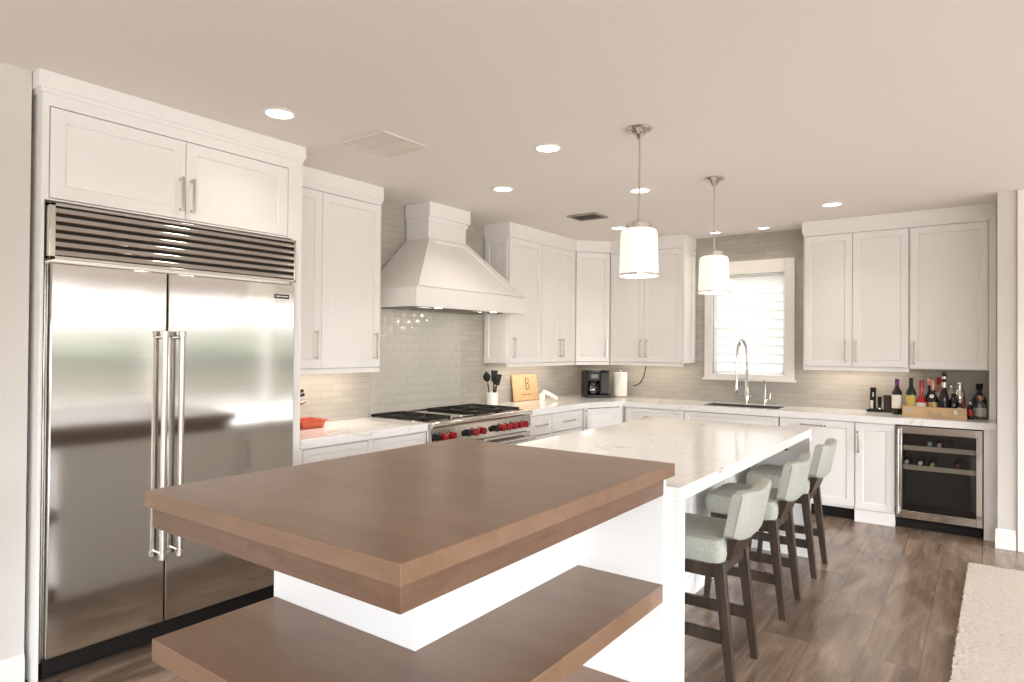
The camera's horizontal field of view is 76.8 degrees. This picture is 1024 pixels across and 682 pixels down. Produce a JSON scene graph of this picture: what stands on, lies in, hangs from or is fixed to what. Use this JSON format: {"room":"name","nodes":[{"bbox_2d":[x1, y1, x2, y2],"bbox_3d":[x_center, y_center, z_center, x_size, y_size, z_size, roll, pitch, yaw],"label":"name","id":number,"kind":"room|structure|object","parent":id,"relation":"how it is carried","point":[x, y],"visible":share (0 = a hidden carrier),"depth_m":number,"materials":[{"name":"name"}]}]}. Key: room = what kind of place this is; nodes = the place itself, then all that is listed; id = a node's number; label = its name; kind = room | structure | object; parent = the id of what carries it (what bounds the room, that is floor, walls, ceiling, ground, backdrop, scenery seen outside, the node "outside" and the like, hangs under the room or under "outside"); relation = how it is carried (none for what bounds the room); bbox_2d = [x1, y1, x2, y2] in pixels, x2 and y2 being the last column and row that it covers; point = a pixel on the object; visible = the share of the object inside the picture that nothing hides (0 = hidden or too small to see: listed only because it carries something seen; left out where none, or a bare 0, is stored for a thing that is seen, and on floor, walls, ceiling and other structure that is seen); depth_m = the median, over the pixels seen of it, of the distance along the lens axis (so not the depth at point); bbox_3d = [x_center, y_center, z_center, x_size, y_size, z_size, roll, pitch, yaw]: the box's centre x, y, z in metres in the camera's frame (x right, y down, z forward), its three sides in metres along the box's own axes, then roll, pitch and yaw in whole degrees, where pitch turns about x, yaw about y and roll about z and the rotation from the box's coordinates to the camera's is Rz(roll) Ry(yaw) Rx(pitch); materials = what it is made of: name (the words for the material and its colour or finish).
{"room":"kitchen","nodes":[
{"label":"kitchen","id":0,"kind":"room"},
{"bbox_2d":[0,62,31,659],"bbox_3d":[-3.397,0.140,1.797,0.750,2.722,3.206,0,-1,36],"label":"wall","id":1,"kind":"structure","parent":0,"point":[15,82],"depth_m":2.83,"materials":[{"name":"paint"}]},
{"bbox_2d":[0,653,24,681],"bbox_3d":[-3.053,1.432,1.619,0.016,0.140,3.055,0,-1,36],"label":"baseboard","id":2,"kind":"structure","parent":1,"relation":"attached to","point":[12,669],"depth_m":2.82,"materials":[{"name":"white paint"}]},
{"bbox_2d":[300,200,580,421],"bbox_3d":[-0.888,0.194,5.753,0.150,2.722,6.143,0,-1,36],"label":"wall","id":3,"kind":"structure","parent":0,"point":[338,396],"depth_m":6.19,"materials":[{"name":"grey tile"}]},
{"bbox_2d":[300,166,383,374],"bbox_3d":[-1.391,-0.475,4.636,0.344,1.411,0.974,0,-1,36],"label":"upper cabinet","id":4,"kind":"object","parent":3,"relation":"attached to","point":[341,268],"visible":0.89,"depth_m":4.64,"materials":[{"name":"white paint"}]},
{"bbox_2d":[370,308,460,413],"bbox_3d":[-0.816,0.175,5.709,0.016,0.890,1.120,0,-1,36],"label":"backsplash","id":5,"kind":"structure","parent":3,"relation":"attached to","point":[420,351],"depth_m":5.68,"materials":[{"name":"grey tile"}]},
{"bbox_2d":[381,201,524,315],"bbox_3d":[-0.530,-0.711,5.597,0.596,0.909,1.429,0,-1,36],"label":"range hood","id":6,"kind":"object","parent":3,"relation":"attached to","point":[434,270],"visible":0.93,"depth_m":5.43,"materials":[{"name":"white paint"}]},
{"bbox_2d":[484,222,542,366],"bbox_3d":[0.028,-0.447,6.584,0.344,1.411,0.588,0,-1,36],"label":"upper cabinet","id":7,"kind":"object","parent":3,"relation":"attached to","point":[514,250],"visible":0.95,"depth_m":6.42,"materials":[{"name":"white paint"}]},
{"bbox_2d":[540,231,576,365],"bbox_3d":[0.402,-0.439,7.098,0.344,1.411,0.687,0,-1,36],"label":"upper cabinet","id":8,"kind":"object","parent":3,"relation":"attached to","point":[558,252],"visible":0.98,"depth_m":7.01,"materials":[{"name":"white paint"}]},
{"bbox_2d":[573,240,610,364],"bbox_3d":[0.905,-0.431,7.580,0.589,1.411,0.684,0,-1,36],"label":"upper cabinet","id":9,"kind":"object","parent":3,"relation":"attached to","point":[592,258],"visible":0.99,"depth_m":7.36,"materials":[{"name":"white paint"}]},
{"bbox_2d":[0,0,1023,241],"bbox_3d":[2.764,-1.226,3.079,9.500,0.120,12.600,0,-1,36],"label":"ceiling","id":10,"kind":"structure","parent":0,"point":[872,107],"depth_m":3.04,"materials":[{"name":"paint"}]},
{"bbox_2d":[262,107,296,119],"bbox_3d":[-1.215,-1.186,3.378,0.173,0.008,0.173,0,-1,36],"label":"recessed light","id":11,"kind":"object","parent":10,"relation":"in","point":[272,112],"visible":1,"depth_m":3.37,"materials":[{"name":"white paint"}]},
{"bbox_2d":[342,130,427,157],"bbox_3d":[-0.758,-1.177,3.878,0.362,0.011,0.362,0,-1,36],"label":"ceiling vent","id":12,"kind":"object","parent":10,"relation":"in","point":[384,143],"visible":1,"depth_m":3.86,"materials":[{"name":"beige metal"}]},
{"bbox_2d":[492,186,513,191],"bbox_3d":[-0.069,-1.164,4.955,0.173,0.008,0.173,0,-1,36],"label":"recessed light","id":13,"kind":"object","parent":10,"relation":"in","point":[497,188],"visible":1,"depth_m":4.93,"materials":[{"name":"white paint"}]},
{"bbox_2d":[534,143,561,152],"bbox_3d":[0.218,-1.171,3.929,0.173,0.008,0.173,0,-1,36],"label":"recessed light","id":14,"kind":"object","parent":10,"relation":"in","point":[546,147],"visible":1,"depth_m":3.91,"materials":[{"name":"white paint"}]},
{"bbox_2d":[567,212,607,220],"bbox_3d":[0.698,-1.147,5.974,0.299,0.013,0.250,0,-1,36],"label":"ceiling vent","id":15,"kind":"object","parent":10,"relation":"in","point":[594,215],"visible":1,"depth_m":5.96,"materials":[{"name":"beige metal"}]},
{"bbox_2d":[610,226,625,229],"bbox_3d":[1.079,-1.141,6.534,0.173,0.008,0.173,0,-1,36],"label":"recessed light","id":16,"kind":"object","parent":10,"relation":"in","point":[614,227],"visible":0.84,"depth_m":6.50,"materials":[{"name":"white paint"}]},
{"bbox_2d":[619,124,658,277],"bbox_3d":[0.701,-0.766,3.565,0.217,0.818,0.217,0,-1,36],"label":"pendant lamp","id":17,"kind":"object","parent":10,"relation":"hanging from","point":[638,240],"visible":1,"depth_m":3.49,"materials":[{"name":"white glass"}]},
{"bbox_2d":[629,187,650,192],"bbox_3d":[0.985,-1.156,4.971,0.173,0.008,0.173,0,-1,36],"label":"recessed light","id":18,"kind":"object","parent":10,"relation":"in","point":[642,189],"visible":0.96,"depth_m":4.96,"materials":[{"name":"white paint"}]},
{"bbox_2d":[698,176,729,293],"bbox_3d":[1.438,-0.751,4.601,0.217,0.818,0.217,0,-1,36],"label":"pendant lamp","id":19,"kind":"object","parent":10,"relation":"hanging from","point":[714,265],"visible":1,"depth_m":4.53,"materials":[{"name":"white glass"}]},
{"bbox_2d":[821,202,843,206],"bbox_3d":[2.675,-1.140,5.403,0.173,0.008,0.173,0,-1,36],"label":"recessed light","id":20,"kind":"object","parent":10,"relation":"in","point":[829,204],"visible":1,"depth_m":5.39,"materials":[{"name":"white paint"}]},
{"bbox_2d":[25,513,1023,681],"bbox_3d":[2.743,1.606,3.053,9.500,0.100,12.600,0,-1,36],"label":"floor","id":21,"kind":"structure","parent":0,"point":[885,604],"depth_m":3.59,"materials":[{"name":"brown wood"}]},
{"bbox_2d":[24,68,305,681],"bbox_3d":[-1.938,0.167,3.580,0.690,2.721,1.389,0,-1,36],"label":"tall cabinet","id":22,"kind":"object","parent":21,"relation":"on","point":[93,146],"visible":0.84,"depth_m":3.17,"materials":[{"name":"white paint"}]},
{"bbox_2d":[38,202,295,679],"bbox_3d":[-1.923,0.460,3.530,0.754,2.134,1.262,0,-1,36],"label":"refrigerator","id":23,"kind":"object","parent":21,"relation":"on","point":[168,357],"visible":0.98,"depth_m":3.17,"materials":[{"name":"silver metal"}]},
{"bbox_2d":[299,439,369,464],"bbox_3d":[-1.385,1.102,4.354,0.688,0.873,0.568,0,-1,36],"label":"base cabinet","id":24,"kind":"object","parent":21,"relation":"on","point":[309,455],"visible":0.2,"depth_m":4.17,"materials":[{"name":"white paint"}]},
{"bbox_2d":[300,417,427,448],"bbox_3d":[-1.226,0.639,4.586,0.673,0.056,1.119,0,-1,36],"label":"countertop","id":25,"kind":"structure","parent":24,"relation":"on","point":[359,429],"depth_m":4.47,"materials":[{"name":"white stone"}]},
{"bbox_2d":[300,417,327,428],"bbox_3d":[-1.447,0.581,4.570,0.210,0.058,0.255,0,-1,36],"label":"baking dish","id":26,"kind":"object","parent":25,"relation":"on","point":[306,422],"visible":0.72,"depth_m":4.53,"materials":[{"name":"orange ceramic"}]},
{"bbox_2d":[370,431,425,452],"bbox_3d":[-1.071,1.108,4.816,0.652,0.873,0.548,0,-1,36],"label":"base cabinet","id":27,"kind":"object","parent":21,"relation":"on","point":[399,441],"visible":0.16,"depth_m":4.61,"materials":[{"name":"white paint"}]},
{"bbox_2d":[144,438,751,681],"bbox_3d":[0.437,1.033,3.423,1.218,1.021,4.016,0,-1,36],"label":"kitchen island","id":28,"kind":"object","parent":21,"relation":"on","point":[588,606],"depth_m":2.16,"materials":[{"name":"white"}]},
{"bbox_2d":[152,565,662,681],"bbox_3d":[-0.288,1.039,2.420,1.169,0.072,1.504,0,-1,36],"label":"shelf","id":29,"kind":"object","parent":28,"relation":"attached to","point":[546,630],"depth_m":2.16,"materials":[{"name":"brown wood"}]},
{"bbox_2d":[562,666,629,681],"bbox_3d":[-0.291,1.488,2.416,1.169,0.081,1.504,0,-1,36],"label":"shelf","id":30,"kind":"object","parent":28,"relation":"attached to","point":[584,673],"depth_m":2.81,"materials":[{"name":"brown wood"}]},
{"bbox_2d":[515,417,810,681],"bbox_3d":[0.936,1.087,4.053,1.236,0.930,2.532,0,-1,36],"label":"island countertop","id":31,"kind":"structure","parent":28,"relation":"on","point":[704,454],"depth_m":3.73,"materials":[{"name":"white stone"}]},
{"bbox_2d":[369,403,535,444],"bbox_3d":[-0.463,1.076,5.537,0.767,0.960,1.316,0,-1,36],"label":"range","id":32,"kind":"object","parent":21,"relation":"on","point":[481,422],"visible":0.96,"depth_m":5.41,"materials":[{"name":"silver metal"}]},
{"bbox_2d":[369,406,525,423],"bbox_3d":[-0.509,0.678,5.576,0.648,0.155,1.316,0,-1,36],"label":"cooktop","id":33,"kind":"object","parent":32,"relation":"in","point":[435,414],"depth_m":5.43,"materials":[{"name":"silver metal"}]},
{"bbox_2d":[527,413,551,440],"bbox_3d":[0.013,1.129,6.274,0.688,0.873,0.418,0,-1,36],"label":"base cabinet","id":34,"kind":"object","parent":21,"relation":"on","point":[541,425],"visible":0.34,"depth_m":6.12,"materials":[{"name":"white paint"}]},
{"bbox_2d":[552,409,582,436],"bbox_3d":[0.311,1.135,6.684,0.688,0.873,0.595,0,-1,36],"label":"base cabinet","id":35,"kind":"object","parent":21,"relation":"on","point":[571,421],"visible":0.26,"depth_m":6.50,"materials":[{"name":"white paint"}]},
{"bbox_2d":[583,406,624,430],"bbox_3d":[0.887,1.145,7.314,0.874,0.873,1.099,0,-1,36],"label":"base cabinet","id":36,"kind":"object","parent":21,"relation":"on","point":[593,418],"visible":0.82,"depth_m":6.88,"materials":[{"name":"white paint"}]},
{"bbox_2d":[486,394,996,430],"bbox_3d":[1.900,0.674,5.954,4.117,0.056,2.120,0,-1,36],"label":"countertop","id":37,"kind":"structure","parent":36,"relation":"on","point":[570,402],"depth_m":6.25,"materials":[{"name":"white stone"}]},
{"bbox_2d":[486,392,497,404],"bbox_3d":[-0.194,0.570,6.383,0.116,0.130,0.116,0,-1,36],"label":"utensil crock","id":38,"kind":"object","parent":37,"relation":"on","point":[492,398],"visible":0.84,"depth_m":6.33,"materials":[{"name":"white ceramic"}]},
{"bbox_2d":[483,372,490,391],"bbox_3d":[-0.238,0.462,6.346,0.088,0.323,0.034,1,-1,-25],"label":"serving spoon","id":39,"kind":"object","parent":38,"relation":"in","point":[486,376],"visible":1,"depth_m":6.34,"materials":[{"name":"black plastic"}]},
{"bbox_2d":[483,372,490,381],"bbox_3d":[-0.246,0.351,6.343,0.074,0.102,0.024,1,-1,-13],"label":"bowl","id":40,"kind":"object","parent":39,"relation":"on","point":[486,376],"depth_m":6.34,"materials":[{"name":"black"}]},
{"bbox_2d":[491,370,497,392],"bbox_3d":[-0.175,0.456,6.397,0.068,0.335,0.027,0,-1,-1],"label":"spatula","id":41,"kind":"object","parent":38,"relation":"in","point":[493,372],"visible":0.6,"depth_m":6.40,"materials":[{"name":"black plastic"}]},
{"bbox_2d":[492,374,499,392],"bbox_3d":[-0.166,0.476,6.340,0.079,0.296,0.045,0,-1,36],"label":"ladle","id":42,"kind":"object","parent":38,"relation":"in","point":[495,379],"visible":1,"depth_m":6.33,"materials":[{"name":"black plastic"}]},
{"bbox_2d":[492,374,499,384],"bbox_3d":[-0.158,0.379,6.335,0.073,0.101,0.028,0,-1,14],"label":"bowl","id":43,"kind":"object","parent":42,"relation":"on","point":[495,380],"depth_m":6.33,"materials":[{"name":"black plastic"}]},
{"bbox_2d":[495,374,501,391],"bbox_3d":[-0.149,0.475,6.429,0.096,0.300,0.039,1,-1,-29],"label":"turner","id":44,"kind":"object","parent":38,"relation":"in","point":[499,375],"visible":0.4,"depth_m":6.43,"materials":[{"name":"black plastic"}]},
{"bbox_2d":[511,374,538,401],"bbox_3d":[0.141,0.501,6.974,0.055,0.279,0.450,0,-1,36],"label":"cutting board","id":45,"kind":"object","parent":37,"relation":"on","point":[524,387],"visible":1,"depth_m":6.95,"materials":[{"name":"brown wood"}]},
{"bbox_2d":[539,390,557,400],"bbox_3d":[0.396,0.586,6.973,0.206,0.118,0.064,0,-1,-4],"label":"ornament","id":46,"kind":"object","parent":37,"relation":"on","point":[545,392],"visible":1,"depth_m":6.95,"materials":[{"name":"white ceramic"}]},
{"bbox_2d":[581,369,610,397],"bbox_3d":[0.981,0.495,7.542,0.290,0.318,0.241,1,-1,-12],"label":"coffee maker","id":47,"kind":"object","parent":37,"relation":"on","point":[594,382],"visible":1,"depth_m":7.48,"materials":[{"name":"black plastic"}]},
{"bbox_2d":[613,369,627,397],"bbox_3d":[1.264,0.493,7.536,0.170,0.325,0.170,0,-1,36],"label":"paper towel roll","id":48,"kind":"object","parent":37,"relation":"on","point":[620,378],"visible":1,"depth_m":7.47,"materials":[{"name":"white paper"}]},
{"bbox_2d":[704,403,783,425],"bbox_3d":[2.347,0.772,6.551,0.764,0.227,0.394,0,-1,36],"label":"sink","id":49,"kind":"object","parent":37,"relation":"in","point":[714,404],"visible":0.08,"depth_m":6.69,"materials":[{"name":"silver metal"}]},
{"bbox_2d":[735,339,753,403],"bbox_3d":[2.394,0.319,6.719,0.223,0.676,0.108,1,-1,-16],"label":"faucet","id":50,"kind":"object","parent":37,"relation":"on","point":[747,396],"visible":1,"depth_m":6.73,"materials":[{"name":"silver metal"}]},
{"bbox_2d":[762,380,770,404],"bbox_3d":[2.609,0.527,6.628,0.077,0.261,0.077,0,-1,36],"label":"tap","id":51,"kind":"object","parent":37,"relation":"on","point":[765,397],"visible":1,"depth_m":6.64,"materials":[{"name":"silver metal"}]},
{"bbox_2d":[867,408,883,411],"bbox_3d":[3.387,0.646,6.025,0.130,0.022,0.120,0,-1,36],"label":"tray","id":52,"kind":"object","parent":37,"relation":"on","point":[868,409],"visible":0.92,"depth_m":5.99,"materials":[{"name":"black plastic"}]},
{"bbox_2d":[870,387,876,409],"bbox_3d":[3.370,0.541,6.034,0.052,0.216,0.058,0,-1,36],"label":"electric corkscrew","id":53,"kind":"object","parent":52,"relation":"on","point":[872,389],"visible":0.91,"depth_m":6.01,"materials":[{"name":"black plastic"}]},
{"bbox_2d":[877,397,881,409],"bbox_3d":[3.415,0.583,6.005,0.038,0.132,0.038,0,-1,36],"label":"stopper","id":54,"kind":"object","parent":52,"relation":"on","point":[879,398],"visible":0.98,"depth_m":5.99,"materials":[{"name":"black plastic"}]},
{"bbox_2d":[883,395,891,412],"bbox_3d":[3.470,0.578,5.953,0.088,0.158,0.087,0,-1,36],"label":"canister","id":55,"kind":"object","parent":37,"relation":"on","point":[887,398],"visible":0.72,"depth_m":5.92,"materials":[{"name":"brown leather"}]},
{"bbox_2d":[892,379,901,414],"bbox_3d":[3.451,0.497,5.794,0.081,0.317,0.081,0,-1,36],"label":"wine bottle","id":56,"kind":"object","parent":37,"relation":"on","point":[896,393],"visible":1,"depth_m":5.77,"materials":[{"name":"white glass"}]},
{"bbox_2d":[903,404,967,419],"bbox_3d":[3.684,0.612,5.632,0.460,0.088,0.346,0,-1,36],"label":"wooden crate","id":57,"kind":"object","parent":37,"relation":"on","point":[916,411],"visible":0.89,"depth_m":5.51,"materials":[{"name":"brown wood"}]},
{"bbox_2d":[906,378,915,405],"bbox_3d":[3.527,0.485,5.714,0.078,0.317,0.078,0,-1,36],"label":"wine bottle","id":58,"kind":"object","parent":57,"relation":"in","point":[910,393],"visible":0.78,"depth_m":5.69,"materials":[{"name":"black"}]},
{"bbox_2d":[916,380,926,406],"bbox_3d":[3.584,0.492,5.660,0.082,0.302,0.082,0,-1,36],"label":"champagne bottle","id":59,"kind":"object","parent":57,"relation":"in","point":[921,401],"visible":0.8,"depth_m":5.65,"materials":[{"name":"red glass"}]},
{"bbox_2d":[924,377,931,400],"bbox_3d":[3.707,0.484,5.738,0.080,0.322,0.080,0,-1,36],"label":"champagne bottle","id":60,"kind":"object","parent":57,"relation":"in","point":[928,392],"visible":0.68,"depth_m":5.73,"materials":[{"name":"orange glass"}]},
{"bbox_2d":[927,379,938,406],"bbox_3d":[3.654,0.487,5.609,0.086,0.312,0.086,0,-1,36],"label":"champagne bottle","id":61,"kind":"object","parent":57,"relation":"in","point":[932,401],"visible":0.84,"depth_m":5.59,"materials":[{"name":"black glass"}]},
{"bbox_2d":[935,377,941,398],"bbox_3d":[3.769,0.482,5.699,0.065,0.325,0.065,0,-1,36],"label":"bottle","id":62,"kind":"object","parent":57,"relation":"in","point":[938,379],"visible":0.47,"depth_m":5.68,"materials":[{"name":"brown glass"}]},
{"bbox_2d":[939,372,948,407],"bbox_3d":[3.699,0.454,5.535,0.074,0.378,0.074,0,-1,36],"label":"wine bottle","id":63,"kind":"object","parent":57,"relation":"in","point":[943,397],"visible":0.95,"depth_m":5.52,"materials":[{"name":"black glass"}]},
{"bbox_2d":[947,385,954,398],"bbox_3d":[3.840,0.514,5.653,0.077,0.262,0.077,0,-1,36],"label":"liquor bottle","id":64,"kind":"object","parent":57,"relation":"in","point":[951,387],"visible":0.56,"depth_m":5.64,"materials":[{"name":"clear glass"}]},
{"bbox_2d":[949,393,958,407],"bbox_3d":[3.776,0.546,5.527,0.076,0.195,0.076,0,-1,36],"label":"liquor bottle","id":65,"kind":"object","parent":57,"relation":"in","point":[953,401],"visible":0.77,"depth_m":5.50,"materials":[{"name":"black glass"}]},
{"bbox_2d":[955,381,964,405],"bbox_3d":[3.861,0.497,5.576,0.080,0.295,0.080,0,-1,36],"label":"cocktail shaker","id":66,"kind":"object","parent":57,"relation":"in","point":[960,395],"visible":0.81,"depth_m":5.56,"materials":[{"name":"silver metal"}]},
{"bbox_2d":[957,400,962,408],"bbox_3d":[3.772,0.570,5.441,0.043,0.145,0.043,0,-1,36],"label":"bottle","id":67,"kind":"object","parent":57,"relation":"in","point":[959,406],"visible":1,"depth_m":5.43,"materials":[{"name":"clear glass"}]},
{"bbox_2d":[967,402,972,418],"bbox_3d":[3.846,0.583,5.425,0.043,0.145,0.043,0,-1,36],"label":"bottle","id":68,"kind":"object","parent":37,"relation":"on","point":[970,408],"visible":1,"depth_m":5.41,"materials":[{"name":"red glass"}]},
{"bbox_2d":[972,384,986,417],"bbox_3d":[4.028,0.513,5.572,0.108,0.290,0.108,0,-1,36],"label":"liquor bottle","id":69,"kind":"object","parent":37,"relation":"on","point":[976,403],"visible":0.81,"depth_m":5.55,"materials":[{"name":"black glass"}]},
{"bbox_2d":[973,395,985,418],"bbox_3d":[3.936,0.556,5.434,0.093,0.200,0.093,0,-1,36],"label":"label","id":70,"kind":"object","parent":69,"relation":"attached to","point":[980,413],"visible":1,"depth_m":5.41,"materials":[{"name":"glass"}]},
{"bbox_2d":[625,406,693,421],"bbox_3d":[1.659,1.148,7.030,0.655,0.873,0.652,0,-1,36],"label":"base cabinet","id":71,"kind":"object","parent":21,"relation":"on","point":[631,413],"visible":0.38,"depth_m":6.83,"materials":[{"name":"white paint"}]},
{"bbox_2d":[684,477,771,681],"bbox_3d":[0.936,1.101,3.121,0.547,0.885,0.427,0,-1,36],"label":"counter stool","id":72,"kind":"object","parent":21,"relation":"on","point":[713,545],"visible":0.62,"depth_m":2.94,"materials":[{"name":"grey fabric"}]},
{"bbox_2d":[684,410,778,425],"bbox_3d":[2.297,1.149,6.565,0.923,0.873,0.652,0,-1,36],"label":"base cabinet","id":73,"kind":"object","parent":21,"relation":"on","point":[696,415],"visible":0.04,"depth_m":6.32,"materials":[{"name":"white paint"}]},
{"bbox_2d":[703,453,811,620],"bbox_3d":[1.471,1.112,3.857,0.547,0.885,0.427,0,-1,36],"label":"counter stool","id":74,"kind":"object","parent":21,"relation":"on","point":[781,500],"visible":0.71,"depth_m":3.69,"materials":[{"name":"grey fabric"}]},
{"bbox_2d":[746,438,836,578],"bbox_3d":[1.954,1.121,4.519,0.547,0.885,0.427,0,-1,36],"label":"counter stool","id":75,"kind":"object","parent":21,"relation":"on","point":[823,455],"visible":0.61,"depth_m":4.38,"materials":[{"name":"grey fabric"}]},
{"bbox_2d":[780,417,854,518],"bbox_3d":[2.928,1.149,6.105,0.631,0.873,0.652,0,-1,36],"label":"dishwasher","id":76,"kind":"object","parent":21,"relation":"on","point":[837,488],"visible":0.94,"depth_m":5.78,"materials":[{"name":"white paint"}]},
{"bbox_2d":[854,422,996,541],"bbox_3d":[3.588,1.149,5.625,1.002,0.873,0.652,0,-1,36],"label":"base cabinet","id":77,"kind":"object","parent":21,"relation":"on","point":[875,443],"visible":0.91,"depth_m":5.56,"materials":[{"name":"white paint"}]},
{"bbox_2d":[896,424,982,537],"bbox_3d":[3.675,1.152,5.554,0.604,0.868,0.650,0,-1,36],"label":"wine cooler","id":78,"kind":"object","parent":21,"relation":"on","point":[943,498],"visible":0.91,"depth_m":5.61,"materials":[{"name":"black"}]},
{"bbox_2d":[904,454,913,463],"bbox_3d":[3.476,1.040,5.673,0.064,0.062,0.316,0,-1,36],"label":"wine bottle","id":79,"kind":"object","parent":78,"relation":"in","point":[908,458],"visible":1,"depth_m":5.62,"materials":[{"name":"black glass"}]},
{"bbox_2d":[917,455,926,464],"bbox_3d":[3.557,1.040,5.614,0.064,0.062,0.316,0,-1,36],"label":"wine bottle","id":80,"kind":"object","parent":78,"relation":"in","point":[922,459],"visible":1,"depth_m":5.57,"materials":[{"name":"black"}]},
{"bbox_2d":[926,437,935,445],"bbox_3d":[3.613,0.874,5.575,0.064,0.062,0.316,0,-1,36],"label":"wine bottle","id":81,"kind":"object","parent":78,"relation":"on","point":[931,441],"visible":1,"depth_m":5.52,"materials":[{"name":"black"}]},
{"bbox_2d":[929,457,938,466],"bbox_3d":[3.625,1.048,5.564,0.064,0.062,0.316,0,-1,36],"label":"wine bottle","id":82,"kind":"object","parent":78,"relation":"in","point":[933,461],"visible":0.99,"depth_m":5.51,"materials":[{"name":"black"}]},
{"bbox_2d":[903,464,975,475],"bbox_3d":[3.552,1.073,5.386,0.503,0.040,0.018,0,-1,36],"label":"shelf","id":83,"kind":"object","parent":78,"relation":"attached to","point":[905,466],"depth_m":5.37,"materials":[{"name":"silver metal"}]},
{"bbox_2d":[903,445,975,455],"bbox_3d":[3.553,0.908,5.388,0.503,0.040,0.018,0,-1,36],"label":"shelf","id":84,"kind":"object","parent":78,"relation":"attached to","point":[905,447],"depth_m":5.37,"materials":[{"name":"silver metal"}]},
{"bbox_2d":[936,438,944,447],"bbox_3d":[3.667,0.877,5.536,0.064,0.062,0.316,0,-1,36],"label":"wine bottle","id":85,"kind":"object","parent":78,"relation":"in","point":[940,442],"visible":0.98,"depth_m":5.48,"materials":[{"name":"black glass"}]},
{"bbox_2d":[945,438,953,447],"bbox_3d":[3.720,0.874,5.497,0.064,0.062,0.316,0,-1,36],"label":"wine bottle","id":86,"kind":"object","parent":78,"relation":"on","point":[949,442],"visible":1,"depth_m":5.45,"materials":[{"name":"black glass"}]},
{"bbox_2d":[953,458,962,468],"bbox_3d":[3.767,1.041,5.460,0.064,0.062,0.316,0,-1,36],"label":"wine bottle","id":87,"kind":"object","parent":78,"relation":"in","point":[958,462],"visible":1,"depth_m":5.41,"materials":[{"name":"black glass"}]},
{"bbox_2d":[949,562,1023,681],"bbox_3d":[2.941,1.541,2.411,2.233,0.013,3.878,0,-1,36],"label":"rug","id":88,"kind":"object","parent":21,"relation":"on","point":[989,646],"visible":1,"depth_m":3.47,"materials":[{"name":"beige carpet"}]},
{"bbox_2d":[581,229,988,522],"bbox_3d":[2.587,0.229,6.898,4.120,2.722,0.200,0,-1,36],"label":"wall","id":89,"kind":"structure","parent":0,"point":[812,388],"depth_m":6.65,"materials":[{"name":"grey tile"}]},
{"bbox_2d":[610,234,695,366],"bbox_3d":[1.573,-0.429,7.270,0.872,1.411,0.402,0,-1,36],"label":"upper cabinet","id":90,"kind":"object","parent":89,"relation":"attached to","point":[653,320],"visible":0.94,"depth_m":7.08,"materials":[{"name":"white paint"}]},
{"bbox_2d":[702,257,795,382],"bbox_3d":[2.532,-0.213,6.886,0.955,1.273,0.195,0,-1,36],"label":"window","id":91,"kind":"structure","parent":89,"relation":"in","point":[787,265],"depth_m":6.68,"materials":[{"name":"white paint"}]},
{"bbox_2d":[714,272,784,374],"bbox_3d":[2.523,-0.178,6.883,0.743,1.061,0.030,0,-1,36],"label":"window shutter","id":92,"kind":"object","parent":91,"relation":"attached to","point":[753,311],"visible":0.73,"depth_m":6.86,"materials":[{"name":"white"}]},
{"bbox_2d":[802,212,909,371],"bbox_3d":[3.229,-0.428,6.064,0.878,1.411,0.402,0,-1,36],"label":"upper cabinet","id":93,"kind":"object","parent":89,"relation":"attached to","point":[856,269],"visible":0.98,"depth_m":5.91,"materials":[{"name":"white paint"}]},
{"bbox_2d":[909,203,995,420],"bbox_3d":[3.829,-0.239,5.625,0.610,1.789,0.402,0,-1,36],"label":"upper cabinet","id":94,"kind":"object","parent":89,"relation":"attached to","point":[952,250],"visible":1,"depth_m":5.49,"materials":[{"name":"white paint"}]},
{"bbox_2d":[996,190,1016,550],"bbox_3d":[5.152,0.243,6.385,0.630,2.722,4.010,0,-1,36],"label":"wall","id":95,"kind":"structure","parent":0,"point":[1006,206],"depth_m":4.92,"materials":[{"name":"paint"}]},
{"bbox_2d":[995,528,1015,550],"bbox_3d":[3.762,1.506,4.931,0.127,0.150,0.087,0,-1,36],"label":"baseboard","id":96,"kind":"structure","parent":95,"relation":"attached to","point":[1005,539],"depth_m":4.90,"materials":[{"name":"white paint"}]},
{"bbox_2d":[1017,189,1023,552],"bbox_3d":[3.856,0.220,4.834,0.120,2.721,0.021,0,-1,36],"label":"trim","id":97,"kind":"structure","parent":95,"relation":"attached to","point":[1020,193],"depth_m":4.85,"materials":[{"name":"white paint"}]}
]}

